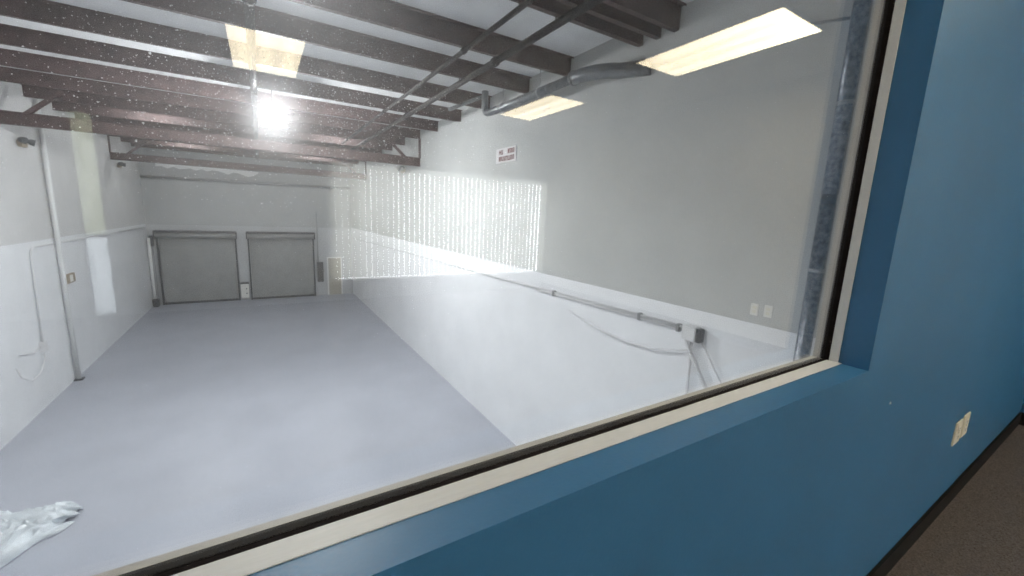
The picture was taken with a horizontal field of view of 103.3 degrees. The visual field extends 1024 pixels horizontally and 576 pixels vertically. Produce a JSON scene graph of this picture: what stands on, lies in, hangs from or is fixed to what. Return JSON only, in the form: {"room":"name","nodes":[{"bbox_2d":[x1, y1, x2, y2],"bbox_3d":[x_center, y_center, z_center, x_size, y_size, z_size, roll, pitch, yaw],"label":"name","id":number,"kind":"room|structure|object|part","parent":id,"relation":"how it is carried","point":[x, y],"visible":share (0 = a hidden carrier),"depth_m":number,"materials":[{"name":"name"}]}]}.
{"room":"office","nodes":[
{"label":"office","id":0,"kind":"room"},
{"bbox_2d":[0,81,152,449],"bbox_3d":[-9.722,-0.714,7.762,0.200,6.710,22.244,-4,12,-31],"label":"wall","id":1,"kind":"structure","parent":0,"point":[102,288],"depth_m":9.60,"materials":[{"name":"paint"}]},
{"bbox_2d":[16,137,35,147],"bbox_3d":[-9.995,-2.989,8.329,0.184,0.188,0.556,-4,12,-31],"label":"emergency light","id":2,"kind":"object","parent":1,"relation":"attached to","point":[23,142],"visible":1,"depth_m":8.22,"materials":[{"name":"beige"}]},
{"bbox_2d":[66,272,75,283],"bbox_3d":[-10.855,-0.250,9.929,0.066,0.230,0.536,-4,12,-31],"label":"switch plate","id":3,"kind":"object","parent":1,"relation":"attached to","point":[70,277],"visible":0.77,"depth_m":9.93,"materials":[{"name":"beige plastic"}]},
{"bbox_2d":[15,227,145,381],"bbox_3d":[-12.258,-0.321,12.259,0.101,2.588,11.412,-4,12,-31],"label":"conduit","id":4,"kind":"object","parent":1,"relation":"attached to","point":[43,345],"visible":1,"depth_m":8.50,"materials":[{"name":"white metal"}]},
{"bbox_2d":[117,162,125,167],"bbox_3d":[-13.593,-4.279,14.099,0.184,0.188,0.556,-4,12,-31],"label":"emergency light","id":5,"kind":"object","parent":1,"relation":"attached to","point":[119,164],"visible":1,"depth_m":13.96,"materials":[{"name":"beige plastic"}]},
{"bbox_2d":[0,90,420,166],"bbox_3d":[-6.099,-3.650,9.508,8.120,0.760,0.140,-4,12,-31],"label":"tie beam","id":6,"kind":"structure","parent":1,"relation":"attached to","point":[27,117],"depth_m":8.87,"materials":[{"name":"brown metal"}]},
{"bbox_3d":[-2.645,-3.993,11.588,0.030,0.525,0.120,-4,12,-31],"label":"post","id":7,"kind":"part","parent":6,"relation":"part of","materials":[{"name":"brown metal"}]},
{"bbox_2d":[107,135,366,179],"bbox_3d":[-9.770,-4.845,15.407,8.120,0.760,0.140,-4,12,-31],"label":"tie beam","id":8,"kind":"structure","parent":1,"relation":"attached to","point":[113,156],"depth_m":14.94,"materials":[{"name":"brown metal"}]},
{"bbox_3d":[-13.215,-4.734,13.286,0.030,0.525,0.120,-4,12,-31],"label":"post","id":9,"kind":"part","parent":8,"relation":"part of","materials":[{"name":"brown metal"}]},
{"bbox_2d":[137,147,352,303],"bbox_3d":[-11.913,-2.814,19.145,8.120,6.710,0.200,-4,12,-31],"label":"wall","id":10,"kind":"structure","parent":0,"point":[190,210],"depth_m":18.78,"materials":[{"name":"paint"}]},
{"bbox_2d":[152,230,240,304],"bbox_3d":[-13.819,-0.907,17.936,2.880,3.220,0.405,-4,12,-31],"label":"roller shutter","id":11,"kind":"object","parent":10,"relation":"attached to","point":[198,266],"visible":1,"depth_m":17.98,"materials":[{"name":"grey metal"}]},
{"bbox_2d":[148,235,158,296],"bbox_3d":[-15.140,-0.913,17.140,0.140,2.600,0.200,-4,12,-31],"label":"chain hoist","id":12,"kind":"object","parent":11,"relation":"hanging from","point":[149,236],"visible":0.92,"depth_m":17.03,"materials":[{"name":"grey metal"}]},
{"bbox_3d":[-15.129,-0.712,17.152,0.094,2.200,0.021,-4,12,-31],"label":"chain","id":13,"kind":"part","parent":12,"relation":"part of","materials":[{"name":"silver metal"}]},
{"bbox_3d":[-15.069,-0.717,17.370,0.070,2.940,0.115,-4,12,-31],"label":"guide rail","id":14,"kind":"part","parent":11,"relation":"part of","materials":[{"name":"grey metal"}]},
{"bbox_3d":[-12.732,-0.871,18.793,0.070,2.940,0.115,-4,12,-31],"label":"guide rail","id":15,"kind":"part","parent":11,"relation":"part of","materials":[{"name":"grey metal"}]},
{"bbox_2d":[155,163,257,176],"bbox_3d":[-13.228,-5.144,17.712,3.610,0.316,0.039,-4,12,-31],"label":"strip","id":16,"kind":"object","parent":10,"relation":"attached to","point":[245,173],"visible":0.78,"depth_m":17.71,"materials":[{"name":"white"}]},
{"bbox_2d":[140,175,349,189],"bbox_3d":[-11.724,-4.827,18.617,8.081,0.200,0.200,-4,12,-31],"label":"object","id":17,"kind":"object","parent":10,"relation":"attached to","point":[174,177],"visible":0.99,"depth_m":18.19,"materials":[{"name":"silver metal"}]},
{"bbox_2d":[240,282,249,297],"bbox_3d":[-12.561,0.089,19.068,0.340,0.730,0.242,-4,12,-31],"label":"control box","id":18,"kind":"object","parent":10,"relation":"attached to","point":[244,285],"visible":1,"depth_m":19.00,"materials":[{"name":"white plastic"}]},
{"bbox_2d":[246,231,315,299],"bbox_3d":[-11.073,-1.087,19.608,2.860,3.220,0.405,-4,12,-31],"label":"roller shutter","id":19,"kind":"object","parent":10,"relation":"attached to","point":[282,264],"visible":1,"depth_m":19.66,"materials":[{"name":"grey metal"}]},
{"bbox_3d":[-12.314,-0.898,19.048,0.070,2.940,0.115,-4,12,-31],"label":"guide rail","id":20,"kind":"part","parent":19,"relation":"part of","materials":[{"name":"grey metal"}]},
{"bbox_3d":[-9.995,-1.050,20.460,0.070,2.940,0.115,-4,12,-31],"label":"guide rail","id":21,"kind":"part","parent":19,"relation":"part of","materials":[{"name":"grey metal"}]},
{"bbox_2d":[316,212,323,281],"bbox_3d":[-9.701,-2.042,20.448,0.320,3.480,0.185,-4,12,-31],"label":"switch box","id":22,"kind":"object","parent":10,"relation":"attached to","point":[320,274],"visible":1,"depth_m":20.54,"materials":[{"name":"grey metal"}]},
{"bbox_2d":[327,257,342,294],"bbox_3d":[-9.214,-0.635,21.081,0.710,1.970,0.110,-4,12,-31],"label":"door","id":23,"kind":"structure","parent":10,"relation":"in","point":[334,264],"depth_m":21.08,"materials":[{"name":"beige metal"}]},
{"bbox_2d":[0,293,515,575],"bbox_3d":[-6.316,2.453,10.522,8.520,0.200,22.244,-4,12,-31],"label":"floor","id":24,"kind":"structure","parent":0,"point":[168,441],"depth_m":8.07,"materials":[{"name":"grey concrete"}]},
{"bbox_2d":[0,501,82,567],"bbox_3d":[-6.509,3.199,4.985,1.465,0.226,2.228,-4,12,-31],"label":"plastic sheet","id":25,"kind":"object","parent":24,"relation":"on","point":[20,531],"visible":1,"depth_m":5.35,"materials":[{"name":"plastic"}]},
{"bbox_2d":[33,98,84,380],"bbox_3d":[-10.543,-1.036,9.423,0.160,6.700,0.180,-4,12,-31],"label":"steel column","id":26,"kind":"structure","parent":24,"relation":"on","point":[41,133],"depth_m":9.41,"materials":[{"name":"grey metal"}]},
{"bbox_2d":[146,238,160,306],"bbox_3d":[-15.082,-0.635,17.017,0.220,2.900,0.240,-4,12,-31],"label":"post","id":27,"kind":"object","parent":24,"relation":"on","point":[156,301],"visible":1,"depth_m":17.00,"materials":[{"name":"grey metal"}]},
{"bbox_3d":[-15.107,-0.658,16.997,0.110,2.850,0.107,-4,12,-31],"label":"post","id":28,"kind":"part","parent":27,"relation":"part of","materials":[{"name":"metal"}]},
{"bbox_2d":[0,0,692,129],"bbox_3d":[-6.034,-4.322,9.327,8.520,0.150,22.244,-4,12,-31],"label":"ceiling","id":29,"kind":"structure","parent":0,"point":[571,39],"depth_m":5.52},
{"bbox_2d":[0,66,420,138],"bbox_3d":[-6.079,-4.141,9.421,8.120,0.238,0.130,-4,12,-31],"label":"ceiling beam","id":30,"kind":"structure","parent":29,"relation":"attached to","point":[19,76],"depth_m":8.65,"materials":[{"name":"brown metal"}]},
{"bbox_2d":[242,0,258,159],"bbox_3d":[-5.680,-3.844,8.952,0.134,0.162,19.800,-4,12,-31],"label":"pipe","id":31,"kind":"object","parent":30,"relation":"hanging from","point":[249,21],"visible":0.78,"depth_m":5.30,"materials":[{"name":"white metal"}]},
{"bbox_3d":[-4.659,-4.224,10.277,0.300,0.180,0.015,-4,12,-31],"label":"lap plate","id":32,"kind":"part","parent":30,"relation":"part of","materials":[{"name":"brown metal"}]},
{"bbox_3d":[-3.423,-4.305,11.030,0.300,0.180,0.015,-4,12,-31],"label":"lap plate","id":33,"kind":"part","parent":30,"relation":"part of","materials":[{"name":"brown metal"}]},
{"bbox_2d":[21,84,405,144],"bbox_3d":[-6.824,-4.383,10.617,8.120,0.238,0.130,-4,12,-31],"label":"ceiling beam","id":34,"kind":"structure","parent":29,"relation":"attached to","point":[29,91],"depth_m":9.94,"materials":[{"name":"brown metal"}]},
{"bbox_3d":[-5.404,-4.466,11.474,0.300,0.180,0.015,-4,12,-31],"label":"lap plate","id":35,"kind":"part","parent":34,"relation":"part of","materials":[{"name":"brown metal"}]},
{"bbox_3d":[-4.167,-4.548,12.227,0.300,0.180,0.015,-4,12,-31],"label":"lap plate","id":36,"kind":"part","parent":34,"relation":"part of","materials":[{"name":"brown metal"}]},
{"bbox_2d":[0,48,438,131],"bbox_3d":[-5.355,-3.906,8.258,8.120,0.238,0.130,-4,12,-31],"label":"ceiling beam","id":37,"kind":"structure","parent":29,"relation":"attached to","point":[35,62],"depth_m":7.71,"materials":[{"name":"brown metal"}]},
{"bbox_3d":[-3.936,-3.988,9.114,0.300,0.180,0.015,-4,12,-31],"label":"lap plate","id":38,"kind":"part","parent":37,"relation":"part of","materials":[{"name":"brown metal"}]},
{"bbox_3d":[-2.699,-4.070,9.867,0.300,0.180,0.015,-4,12,-31],"label":"lap plate","id":39,"kind":"part","parent":37,"relation":"part of","materials":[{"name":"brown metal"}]},
{"bbox_2d":[52,101,392,150],"bbox_3d":[-7.573,-4.628,11.822,8.120,0.238,0.130,-4,12,-31],"label":"ceiling beam","id":40,"kind":"structure","parent":29,"relation":"attached to","point":[58,105],"depth_m":11.19,"materials":[{"name":"brown metal"}]},
{"bbox_3d":[-6.154,-4.710,12.679,0.300,0.180,0.015,-4,12,-31],"label":"lap plate","id":41,"kind":"part","parent":40,"relation":"part of","materials":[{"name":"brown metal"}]},
{"bbox_2d":[74,113,381,152],"bbox_3d":[-8.318,-4.870,13.019,8.120,0.238,0.130,-4,12,-31],"label":"ceiling beam","id":42,"kind":"structure","parent":29,"relation":"attached to","point":[77,115],"depth_m":12.46,"materials":[{"name":"brown metal"}]},
{"bbox_3d":[-6.898,-4.952,13.876,0.300,0.180,0.015,-4,12,-31],"label":"lap plate","id":43,"kind":"part","parent":42,"relation":"part of","materials":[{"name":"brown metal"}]},
{"bbox_2d":[0,23,461,121],"bbox_3d":[-4.616,-3.665,7.069,8.120,0.238,0.130,-4,12,-31],"label":"ceiling beam","id":44,"kind":"structure","parent":29,"relation":"attached to","point":[10,35],"depth_m":6.67,"materials":[{"name":"brown metal"}]},
{"bbox_2d":[258,90,286,122],"bbox_3d":[-4.347,-3.293,7.348,0.450,0.568,0.450,-4,12,-31],"label":"lamp","id":45,"kind":"object","parent":44,"relation":"hanging from","point":[271,118],"visible":0.91,"depth_m":7.27,"materials":[{"name":"white metal"}]},
{"bbox_2d":[262,112,282,122],"bbox_3d":[-4.356,-3.092,7.383,0.330,0.158,0.330,-4,12,-31],"label":"diffuser","id":46,"kind":"object","parent":45,"relation":"attached to","point":[271,118],"depth_m":7.28,"materials":[{"name":"white plastic"}]},
{"bbox_3d":[-3.196,-3.748,7.926,0.300,0.180,0.015,-4,12,-31],"label":"lap plate","id":47,"kind":"part","parent":44,"relation":"part of","materials":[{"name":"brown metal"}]},
{"bbox_3d":[-1.960,-3.829,8.679,0.300,0.180,0.015,-4,12,-31],"label":"lap plate","id":48,"kind":"part","parent":44,"relation":"part of","materials":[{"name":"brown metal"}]},
{"bbox_2d":[350,0,604,149],"bbox_3d":[-1.798,-3.497,7.853,0.118,0.144,13.800,-4,12,-31],"label":"pipe","id":49,"kind":"object","parent":44,"relation":"hanging from","point":[586,5],"visible":0.98,"depth_m":5.05,"materials":[{"name":"black metal"}]},
{"bbox_2d":[109,135,364,161],"bbox_3d":[-9.802,-5.353,15.404,8.120,0.238,0.130,-4,12,-31],"label":"ceiling beam","id":50,"kind":"structure","parent":29,"relation":"attached to","point":[109,135],"depth_m":14.96,"materials":[{"name":"brown metal"}]},
{"bbox_2d":[120,137,358,164],"bbox_3d":[-10.531,-5.590,16.575,8.120,0.238,0.130,-4,12,-31],"label":"ceiling beam","id":51,"kind":"structure","parent":29,"relation":"attached to","point":[131,140],"depth_m":16.17,"materials":[{"name":"brown metal"}]},
{"bbox_2d":[131,143,352,166],"bbox_3d":[-11.260,-5.827,17.747,8.120,0.238,0.130,-4,12,-31],"label":"ceiling beam","id":52,"kind":"structure","parent":29,"relation":"attached to","point":[132,144],"depth_m":17.37,"materials":[{"name":"brown metal"}]},
{"bbox_2d":[0,0,491,108],"bbox_3d":[-3.897,-3.431,5.915,8.120,0.238,0.130,-4,12,-31],"label":"ceiling beam","id":53,"kind":"structure","parent":29,"relation":"attached to","point":[33,10],"depth_m":5.66,"materials":[{"name":"brown metal"}]},
{"bbox_3d":[-2.478,-3.514,6.771,0.300,0.180,0.015,-4,12,-31],"label":"lap plate","id":54,"kind":"part","parent":53,"relation":"part of","materials":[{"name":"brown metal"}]},
{"bbox_3d":[-1.241,-3.595,7.524,0.300,0.180,0.015,-4,12,-31],"label":"lap plate","id":55,"kind":"part","parent":53,"relation":"part of","materials":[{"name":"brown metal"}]},
{"bbox_2d":[121,0,531,93],"bbox_3d":[-3.168,-3.194,4.743,8.120,0.238,0.130,-4,12,-31],"label":"ceiling beam","id":56,"kind":"structure","parent":29,"relation":"attached to","point":[272,22],"depth_m":5.26,"materials":[{"name":"brown metal"}]},
{"bbox_3d":[-1.749,-3.277,5.600,0.300,0.180,0.015,-4,12,-31],"label":"lap plate","id":57,"kind":"part","parent":56,"relation":"part of","materials":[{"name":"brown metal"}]},
{"bbox_2d":[342,0,535,143],"bbox_3d":[-1.921,-3.411,7.197,0.078,0.094,12.800,-4,12,-31],"label":"pipe","id":58,"kind":"object","parent":56,"relation":"hanging from","point":[526,3],"visible":0.96,"depth_m":5.09,"materials":[{"name":"black metal"}]},
{"bbox_3d":[-0.512,-3.358,6.353,0.300,0.180,0.015,-4,12,-31],"label":"lap plate","id":59,"kind":"part","parent":56,"relation":"part of","materials":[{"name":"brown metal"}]},
{"bbox_2d":[288,0,573,75],"bbox_3d":[-2.601,-3.010,3.831,8.120,0.238,0.130,-4,12,-31],"label":"ceiling beam","id":60,"kind":"structure","parent":29,"relation":"attached to","point":[396,15],"depth_m":4.87,"materials":[{"name":"brown metal"}]},
{"bbox_3d":[-1.181,-3.092,4.688,0.300,0.180,0.015,-4,12,-31],"label":"lap plate","id":61,"kind":"part","parent":60,"relation":"part of","materials":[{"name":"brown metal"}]},
{"bbox_3d":[0.055,-3.173,5.441,0.300,0.180,0.015,-4,12,-31],"label":"lap plate","id":62,"kind":"part","parent":60,"relation":"part of","materials":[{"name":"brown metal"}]},
{"bbox_2d":[448,59,652,116],"bbox_3d":[0.219,-3.146,6.340,0.409,0.613,4.428,-5,13,-37],"label":"air duct","id":63,"kind":"object","parent":29,"relation":"hanging from","point":[639,68],"visible":0.98,"depth_m":5.25,"materials":[{"name":"silver metal"}]},
{"bbox_2d":[510,0,643,46],"bbox_3d":[-1.898,-2.781,2.701,8.120,0.238,0.130,-4,12,-31],"label":"ceiling beam","id":64,"kind":"structure","parent":29,"relation":"attached to","point":[554,8],"depth_m":4.41,"materials":[{"name":"brown metal"}]},
{"bbox_3d":[0.758,-2.945,4.311,0.300,0.180,0.015,-4,12,-31],"label":"lap plate","id":65,"kind":"part","parent":64,"relation":"part of","materials":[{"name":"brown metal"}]},
{"bbox_2d":[555,0,661,39],"bbox_3d":[-1.763,-2.737,2.484,8.120,0.238,0.130,-4,12,-31],"label":"roof purlin","id":66,"kind":"structure","parent":29,"relation":"attached to","point":[604,11],"depth_m":4.29,"materials":[{"name":"brown metal"}]},
{"bbox_3d":[0.893,-2.901,4.093,0.300,0.180,0.015,-4,12,-31],"label":"lap plate","id":67,"kind":"part","parent":66,"relation":"part of","materials":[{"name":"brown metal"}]},
{"bbox_2d":[603,0,686,31],"bbox_3d":[-1.638,-2.696,2.283,8.120,0.238,0.130,-4,12,-31],"label":"ceiling beam","id":68,"kind":"structure","parent":29,"relation":"attached to","point":[666,14],"depth_m":4.21,"materials":[{"name":"brown metal"}]},
{"bbox_3d":[1.018,-2.860,3.893,0.300,0.180,0.015,-4,12,-31],"label":"lap plate","id":69,"kind":"part","parent":68,"relation":"part of","materials":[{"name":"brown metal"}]},
{"bbox_2d":[150,364,804,575],"bbox_3d":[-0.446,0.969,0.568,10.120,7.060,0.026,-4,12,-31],"label":"window sill","id":70,"kind":"structure","parent":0,"point":[804,364],"depth_m":0.62,"materials":[{"name":"paint"}]},
{"bbox_2d":[248,0,1023,575],"bbox_3d":[-0.368,0.007,0.336,10.120,3.280,0.117,-4,12,-31],"label":"wall","id":71,"kind":"structure","parent":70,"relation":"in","point":[816,474],"depth_m":1.16,"materials":[{"name":"blue paint"}]},
{"bbox_2d":[93,0,906,575],"bbox_3d":[-0.470,-0.267,0.274,3.517,1.212,0.078,-4,12,-31],"label":"window","id":72,"kind":"structure","parent":71,"relation":"attached to","point":[386,506],"depth_m":0.75,"materials":[{"name":"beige metal"}]},
{"bbox_2d":[0,0,781,420],"bbox_3d":[0.157,-0.291,0.671,1.986,1.130,0.001,-4,12,-31],"label":"window dust","id":73,"kind":"structure","parent":72,"relation":"attached to","point":[239,0],"depth_m":0.43,"materials":[{"name":"white"}]},
{"bbox_2d":[866,412,1021,575],"bbox_3d":[-0.388,1.288,0.506,10.120,0.098,0.012,-4,12,-31],"label":"baseboard","id":74,"kind":"structure","parent":71,"relation":"attached to","point":[883,567],"depth_m":2.04,"materials":[{"name":"black rubber"}]},
{"bbox_2d":[950,419,963,446],"bbox_3d":[2.208,0.716,2.007,0.112,0.124,0.010,-4,12,-31],"label":"wall outlet","id":75,"kind":"object","parent":71,"relation":"attached to","point":[958,426],"visible":1,"depth_m":1.99,"materials":[{"name":"beige plastic"}]},
{"bbox_2d":[959,411,970,437],"bbox_3d":[2.324,0.701,2.075,0.112,0.124,0.010,-4,12,-31],"label":"wall outlet","id":76,"kind":"object","parent":71,"relation":"attached to","point":[966,418],"visible":0.99,"depth_m":2.06,"materials":[{"name":"beige plastic"}]},
{"bbox_2d":[350,0,875,445],"bbox_3d":[-2.627,-1.180,12.082,0.200,6.710,22.244,-4,12,-31],"label":"wall","id":77,"kind":"structure","parent":0,"point":[602,193],"depth_m":5.30,"materials":[{"name":"paint"}]},
{"bbox_2d":[397,166,404,172],"bbox_3d":[-3.535,-3.775,12.930,0.184,0.188,0.556,-4,12,-31],"label":"emergency light","id":78,"kind":"object","parent":77,"relation":"attached to","point":[401,168],"visible":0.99,"depth_m":12.85,"materials":[{"name":"beige plastic"}]},
{"bbox_2d":[496,145,516,163],"bbox_3d":[-0.114,-2.497,7.598,0.024,0.265,0.720,-4,12,-31],"label":"wall sign","id":79,"kind":"object","parent":77,"relation":"attached to","point":[508,154],"visible":1,"depth_m":7.56,"materials":[{"name":"white"}]},
{"bbox_2d":[351,237,721,393],"bbox_3d":[-3.128,0.381,12.766,0.120,3.260,20.307,-4,12,-31],"label":"conduit","id":80,"kind":"object","parent":77,"relation":"attached to","point":[692,333],"visible":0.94,"depth_m":4.75,"materials":[{"name":"white metal"}]},
{"bbox_2d":[750,303,758,315],"bbox_3d":[2.329,0.205,3.893,0.012,0.114,0.072,-4,12,-31],"label":"outlet","id":81,"kind":"object","parent":77,"relation":"attached to","point":[754,307],"visible":1,"depth_m":3.89,"materials":[{"name":"white plastic"}]},
{"bbox_2d":[763,305,772,317],"bbox_3d":[2.395,0.219,3.787,0.012,0.114,0.072,-4,12,-31],"label":"outlet","id":82,"kind":"object","parent":77,"relation":"attached to","point":[768,309],"visible":1,"depth_m":3.78,"materials":[{"name":"white plastic"}]},
{"bbox_2d":[666,0,872,360],"bbox_3d":[2.061,0.397,4.205,0.159,6.688,1.844,-4,12,-31],"label":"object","id":83,"kind":"object","parent":77,"relation":"attached to","point":[859,19],"visible":0.75,"depth_m":3.19,"materials":[{"name":"grey metal"}]},
{"bbox_2d":[886,425,1023,575],"bbox_3d":[1.198,2.002,-2.021,10.120,0.300,6.133,-4,12,-31],"label":"floor","id":84,"kind":"structure","parent":0,"point":[980,532],"depth_m":1.98,"materials":[{"name":"brown carpet"}]},
{"bbox_2d":[1020,399,1023,412],"bbox_3d":[5.654,0.179,0.353,0.150,3.430,6.383,-4,12,-31],"label":"wall","id":85,"kind":"structure","parent":0,"point":[1022,406],"depth_m":3.12,"materials":[{"name":"blue paint"}]},
{"bbox_2d":[1019,412,1023,425],"bbox_3d":[5.519,1.524,0.564,0.012,0.098,6.121,-4,12,-31],"label":"baseboard","id":86,"kind":"structure","parent":85,"relation":"attached to","point":[1021,422],"depth_m":3.12,"materials":[{"name":"black rubber"}]}
]}

